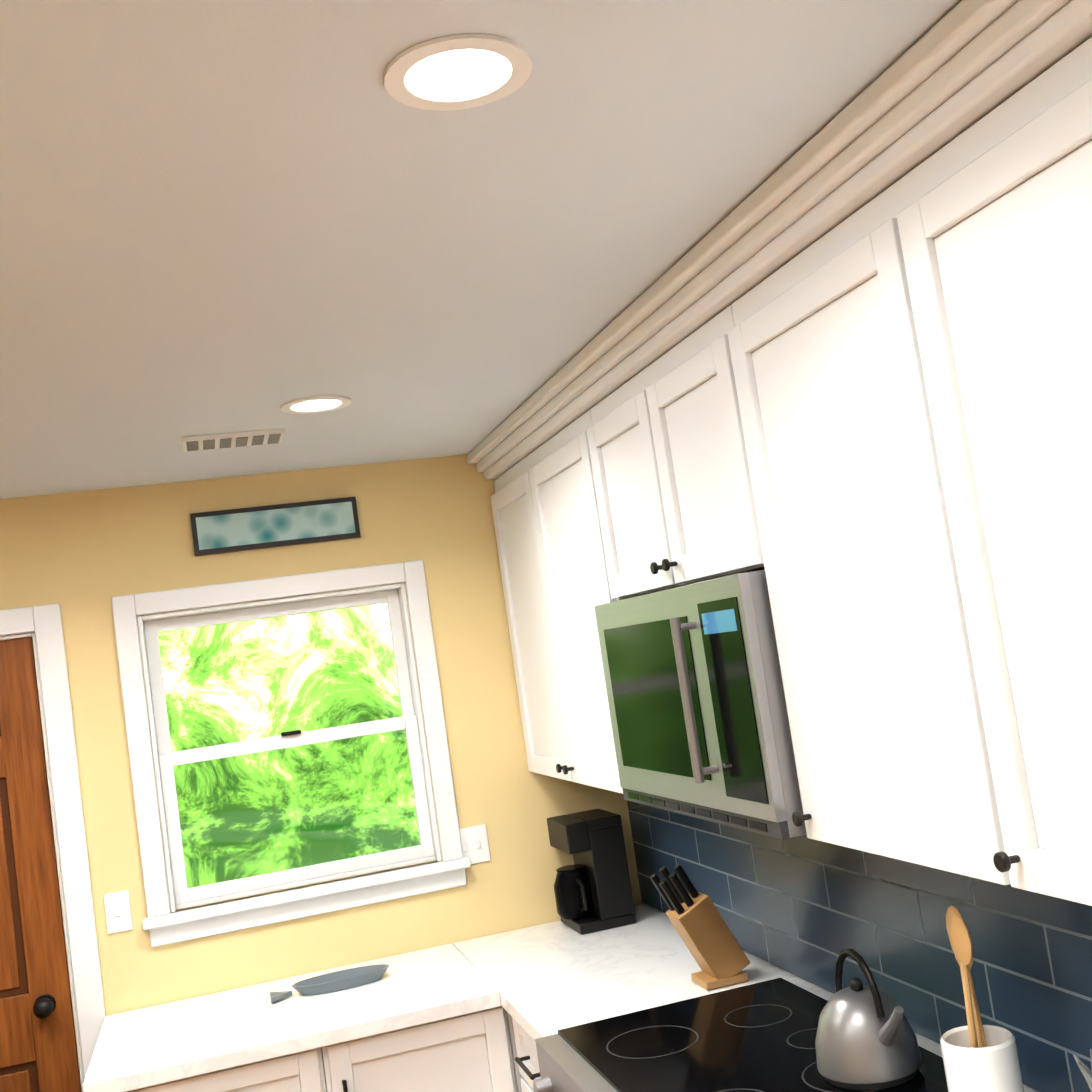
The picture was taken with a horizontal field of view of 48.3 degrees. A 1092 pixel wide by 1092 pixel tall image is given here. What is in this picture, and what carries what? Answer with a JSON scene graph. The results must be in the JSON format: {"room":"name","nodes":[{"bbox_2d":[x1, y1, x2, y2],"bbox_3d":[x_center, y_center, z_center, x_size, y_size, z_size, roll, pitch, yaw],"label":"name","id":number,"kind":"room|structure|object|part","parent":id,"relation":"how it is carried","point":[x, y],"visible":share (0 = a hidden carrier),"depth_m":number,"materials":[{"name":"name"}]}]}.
{"room":"kitchen","nodes":[
{"label":"kitchen","id":0,"kind":"room"},
{"bbox_2d":[0,454,642,1015],"bbox_3d":[-1.366,1.064,3.611,3.660,2.450,0.120,-7,-5,-16],"label":"wall","id":1,"kind":"structure","parent":0,"point":[82,558],"depth_m":3.79,"materials":[{"name":"yellow paint"}]},
{"bbox_2d":[0,637,81,1091],"bbox_3d":[-1.750,1.315,3.447,0.760,2.030,0.174,-7,-5,-16],"label":"kitchen door","id":2,"kind":"structure","parent":1,"relation":"in","point":[38,1049],"depth_m":3.53,"materials":[{"name":"brown wood"}]},
{"bbox_2d":[0,603,105,1091],"bbox_3d":[-1.760,1.276,3.467,0.940,2.120,0.138,-7,-5,-16],"label":"door frame","id":3,"kind":"structure","parent":1,"relation":"attached to","point":[42,624],"depth_m":3.56,"materials":[{"name":"white wood"}]},
{"bbox_2d":[103,890,132,933],"bbox_3d":[-1.254,1.073,3.572,0.070,0.115,0.011,-7,-5,-16],"label":"switch plate","id":4,"kind":"object","parent":1,"relation":"attached to","point":[116,904],"depth_m":3.57,"materials":[{"name":"white plastic"}]},
{"bbox_2d":[190,497,360,555],"bbox_3d":[-0.843,-0.064,3.817,0.510,0.130,0.025,-7,-5,-16],"label":"plaque","id":5,"kind":"object","parent":1,"relation":"attached to","point":[244,529],"visible":0.89,"depth_m":3.80,"materials":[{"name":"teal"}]},
{"bbox_2d":[111,560,470,946],"bbox_3d":[-0.791,0.617,3.802,0.985,1.040,0.165,-7,-5,-16],"label":"window","id":6,"kind":"structure","parent":1,"relation":"in","point":[162,924],"depth_m":3.77,"materials":[{"name":"white wood"}]},
{"bbox_3d":[-0.797,0.609,3.819,0.793,0.858,0.068,-7,-5,-16],"label":"window sashes","id":7,"kind":"part","parent":6,"relation":"part of","materials":[{"name":"white wood"}]},
{"bbox_2d":[460,824,490,863],"bbox_3d":[-0.239,0.951,3.869,0.115,0.115,0.011,-7,-5,-16],"label":"switch plate","id":8,"kind":"object","parent":1,"relation":"attached to","point":[474,843],"depth_m":3.87,"materials":[{"name":"white plastic"}]},
{"bbox_2d":[0,0,961,498],"bbox_3d":[2.234,-0.931,1.030,9.540,0.050,7.440,-7,-5,-16],"label":"ceiling","id":9,"kind":"structure","parent":0,"point":[224,216],"depth_m":1.74,"materials":[{"name":"white paint"}]},
{"bbox_2d":[182,428,284,451],"bbox_3d":[-0.827,-0.279,3.225,0.260,0.014,0.140,-7,-5,-16],"label":"ceiling vent","id":10,"kind":"object","parent":9,"relation":"in","point":[229,440],"visible":1,"depth_m":3.19,"materials":[{"name":"white metal"}]},
{"bbox_2d":[281,395,350,413],"bbox_3d":[-0.558,-0.343,2.962,0.170,0.006,0.170,-7,-5,-16],"label":"recessed light","id":11,"kind":"object","parent":9,"relation":"in","point":[315,404],"visible":0.96,"depth_m":2.96,"materials":[{"name":"white"}]},
{"bbox_2d":[384,33,531,110],"bbox_3d":[-0.100,-0.537,1.389,0.170,0.006,0.170,-7,-5,-16],"label":"recessed light","id":12,"kind":"object","parent":9,"relation":"in","point":[456,72],"visible":1,"depth_m":1.38,"materials":[{"name":"white"}]},
{"bbox_3d":[2.473,1.602,1.249,9.540,0.080,8.320,-7,-5,-16],"label":"floor","id":13,"kind":"structure","parent":0,"visible":0},
{"bbox_2d":[127,1047,325,1091],"bbox_3d":[-0.849,1.763,3.260,0.551,0.868,0.658,-7,-5,-16],"label":"base cabinet","id":14,"kind":"object","parent":13,"relation":"on","point":[303,1071],"visible":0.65,"depth_m":3.05,"materials":[{"name":"white wood"}]},
{"bbox_2d":[83,903,686,1091],"bbox_3d":[-0.415,1.250,3.434,1.620,0.040,0.677,-7,-5,-16],"label":"countertop","id":15,"kind":"structure","parent":14,"relation":"on","point":[177,1040],"depth_m":3.32,"materials":[{"name":"white stone"}]},
{"bbox_2d":[270,964,388,1002],"bbox_3d":[-0.612,1.245,3.475,0.341,0.030,0.115,-7,-5,-16],"label":"dish","id":16,"kind":"object","parent":15,"relation":"on","point":[340,980],"visible":1,"depth_m":3.46,"materials":[{"name":"grey ceramic"}]},
{"bbox_2d":[547,809,635,933],"bbox_3d":[0.123,1.015,3.817,0.214,0.330,0.220,-7,-5,-16],"label":"coffee maker","id":17,"kind":"object","parent":15,"relation":"on","point":[592,889],"visible":1,"depth_m":3.73,"materials":[{"name":"black plastic"}]},
{"bbox_2d":[321,1006,516,1091],"bbox_3d":[-0.351,1.703,3.405,0.488,0.868,0.658,-7,-5,-16],"label":"base cabinet","id":18,"kind":"object","parent":13,"relation":"on","point":[471,1052],"visible":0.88,"depth_m":3.17,"materials":[{"name":"white wood"}]},
{"bbox_2d":[507,1012,522,1091],"bbox_3d":[0.170,1.643,3.588,0.619,0.868,0.601,-7,-5,-16],"label":"base cabinet","id":19,"kind":"object","parent":13,"relation":"on","point":[518,1076],"depth_m":3.24,"materials":[{"name":"white wood"}]},
{"bbox_2d":[512,1017,540,1091],"bbox_3d":[0.305,1.579,3.047,0.658,0.868,0.473,-7,-5,-16],"label":"base cabinet","id":20,"kind":"object","parent":13,"relation":"on","point":[526,1059],"visible":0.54,"depth_m":3.11,"materials":[{"name":"white wood"}]},
{"bbox_2d":[495,903,1038,1091],"bbox_3d":[0.420,1.050,2.452,0.650,0.040,3.047,-7,-5,-16],"label":"countertop","id":21,"kind":"structure","parent":20,"relation":"on","point":[543,980],"depth_m":3.04,"materials":[{"name":"white stone"}]},
{"bbox_2d":[650,864,749,989],"bbox_3d":[0.377,0.929,3.005,0.201,0.298,0.100,-7,-5,-16],"label":"knife block","id":22,"kind":"object","parent":21,"relation":"on","point":[707,937],"visible":1,"depth_m":2.97,"materials":[{"name":"brown wood"}]},
{"bbox_2d":[940,906,1023,1091],"bbox_3d":[0.691,0.765,1.977,0.116,0.366,0.177,-7,-5,-16],"label":"utensil crock","id":23,"kind":"object","parent":21,"relation":"on","point":[977,1055],"visible":1,"depth_m":1.93,"materials":[{"name":"white ceramic"}]},
{"bbox_2d":[1073,1049,1091,1091],"bbox_3d":[0.793,0.819,1.723,0.097,0.191,0.100,-7,-5,-16],"label":"pineapple figurine","id":24,"kind":"object","parent":21,"relation":"on","point":[1086,1071],"visible":1,"depth_m":1.72,"materials":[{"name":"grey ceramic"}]},
{"bbox_2d":[533,978,947,1091],"bbox_3d":[0.421,1.472,2.392,0.676,0.903,0.860,-7,-5,-16],"label":"range","id":25,"kind":"object","parent":13,"relation":"on","point":[759,1037],"visible":0.85,"depth_m":2.55,"materials":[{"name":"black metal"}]},
{"bbox_2d":[815,948,921,1089],"bbox_3d":[0.593,0.862,2.245,0.190,0.227,0.246,-7,-5,-16],"label":"kettle","id":26,"kind":"object","parent":25,"relation":"on","point":[866,1038],"visible":0.98,"depth_m":2.20,"materials":[{"name":"silver metal"}]},
{"bbox_3d":[0.727,0.684,2.646,0.120,2.450,2.930,-7,-5,-16],"label":"wall","id":27,"kind":"structure","parent":0,"visible":0},
{"bbox_2d":[490,410,622,793],"bbox_3d":[0.157,0.182,3.521,0.356,0.960,1.061,-7,-5,-16],"label":"upper cabinet","id":28,"kind":"object","parent":27,"relation":"attached to","point":[551,553],"visible":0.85,"depth_m":3.43,"materials":[{"name":"white wood"}]},
{"bbox_2d":[587,305,764,599],"bbox_3d":[0.377,-0.167,2.626,0.356,0.477,0.844,-7,-5,-16],"label":"upper cabinet","id":29,"kind":"object","parent":27,"relation":"attached to","point":[672,479],"visible":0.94,"depth_m":2.50,"materials":[{"name":"white wood"}]},
{"bbox_2d":[594,570,806,838],"bbox_3d":[0.414,0.309,2.579,0.421,0.468,0.836,-7,-5,-16],"label":"over-the-range microwave","id":30,"kind":"object","parent":29,"relation":"attached to","point":[697,704],"visible":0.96,"depth_m":2.34,"materials":[{"name":"silver metal"}]},
{"bbox_2d":[627,800,1091,1091],"bbox_3d":[0.691,0.756,2.567,0.010,0.477,3.046,-7,-5,-16],"label":"tile backsplash","id":31,"kind":"structure","parent":27,"relation":"attached to","point":[804,907],"depth_m":2.46,"materials":[{"name":"blue tile"}]},
{"bbox_2d":[727,37,1091,905],"bbox_3d":[0.674,-0.044,1.662,0.356,0.960,1.125,-7,-5,-16],"label":"upper cabinet","id":32,"kind":"object","parent":27,"relation":"attached to","point":[911,353],"visible":1,"depth_m":1.62,"materials":[{"name":"white wood"}]},
{"bbox_2d":[467,0,1091,479],"bbox_3d":[0.339,-0.457,2.587,0.384,0.093,3.094,-7,-5,-16],"label":"crown molding","id":33,"kind":"structure","parent":32,"relation":"attached to","point":[955,72],"depth_m":1.76,"materials":[{"name":"white wood"}]},
{"label":"outside","id":34,"kind":"structure","parent":0,"visible":0},
{"bbox_2d":[158,603,419,887],"bbox_3d":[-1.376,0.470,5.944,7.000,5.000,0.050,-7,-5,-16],"label":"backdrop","id":35,"kind":"structure","parent":34,"point":[295,782],"depth_m":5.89,"materials":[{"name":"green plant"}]}
]}

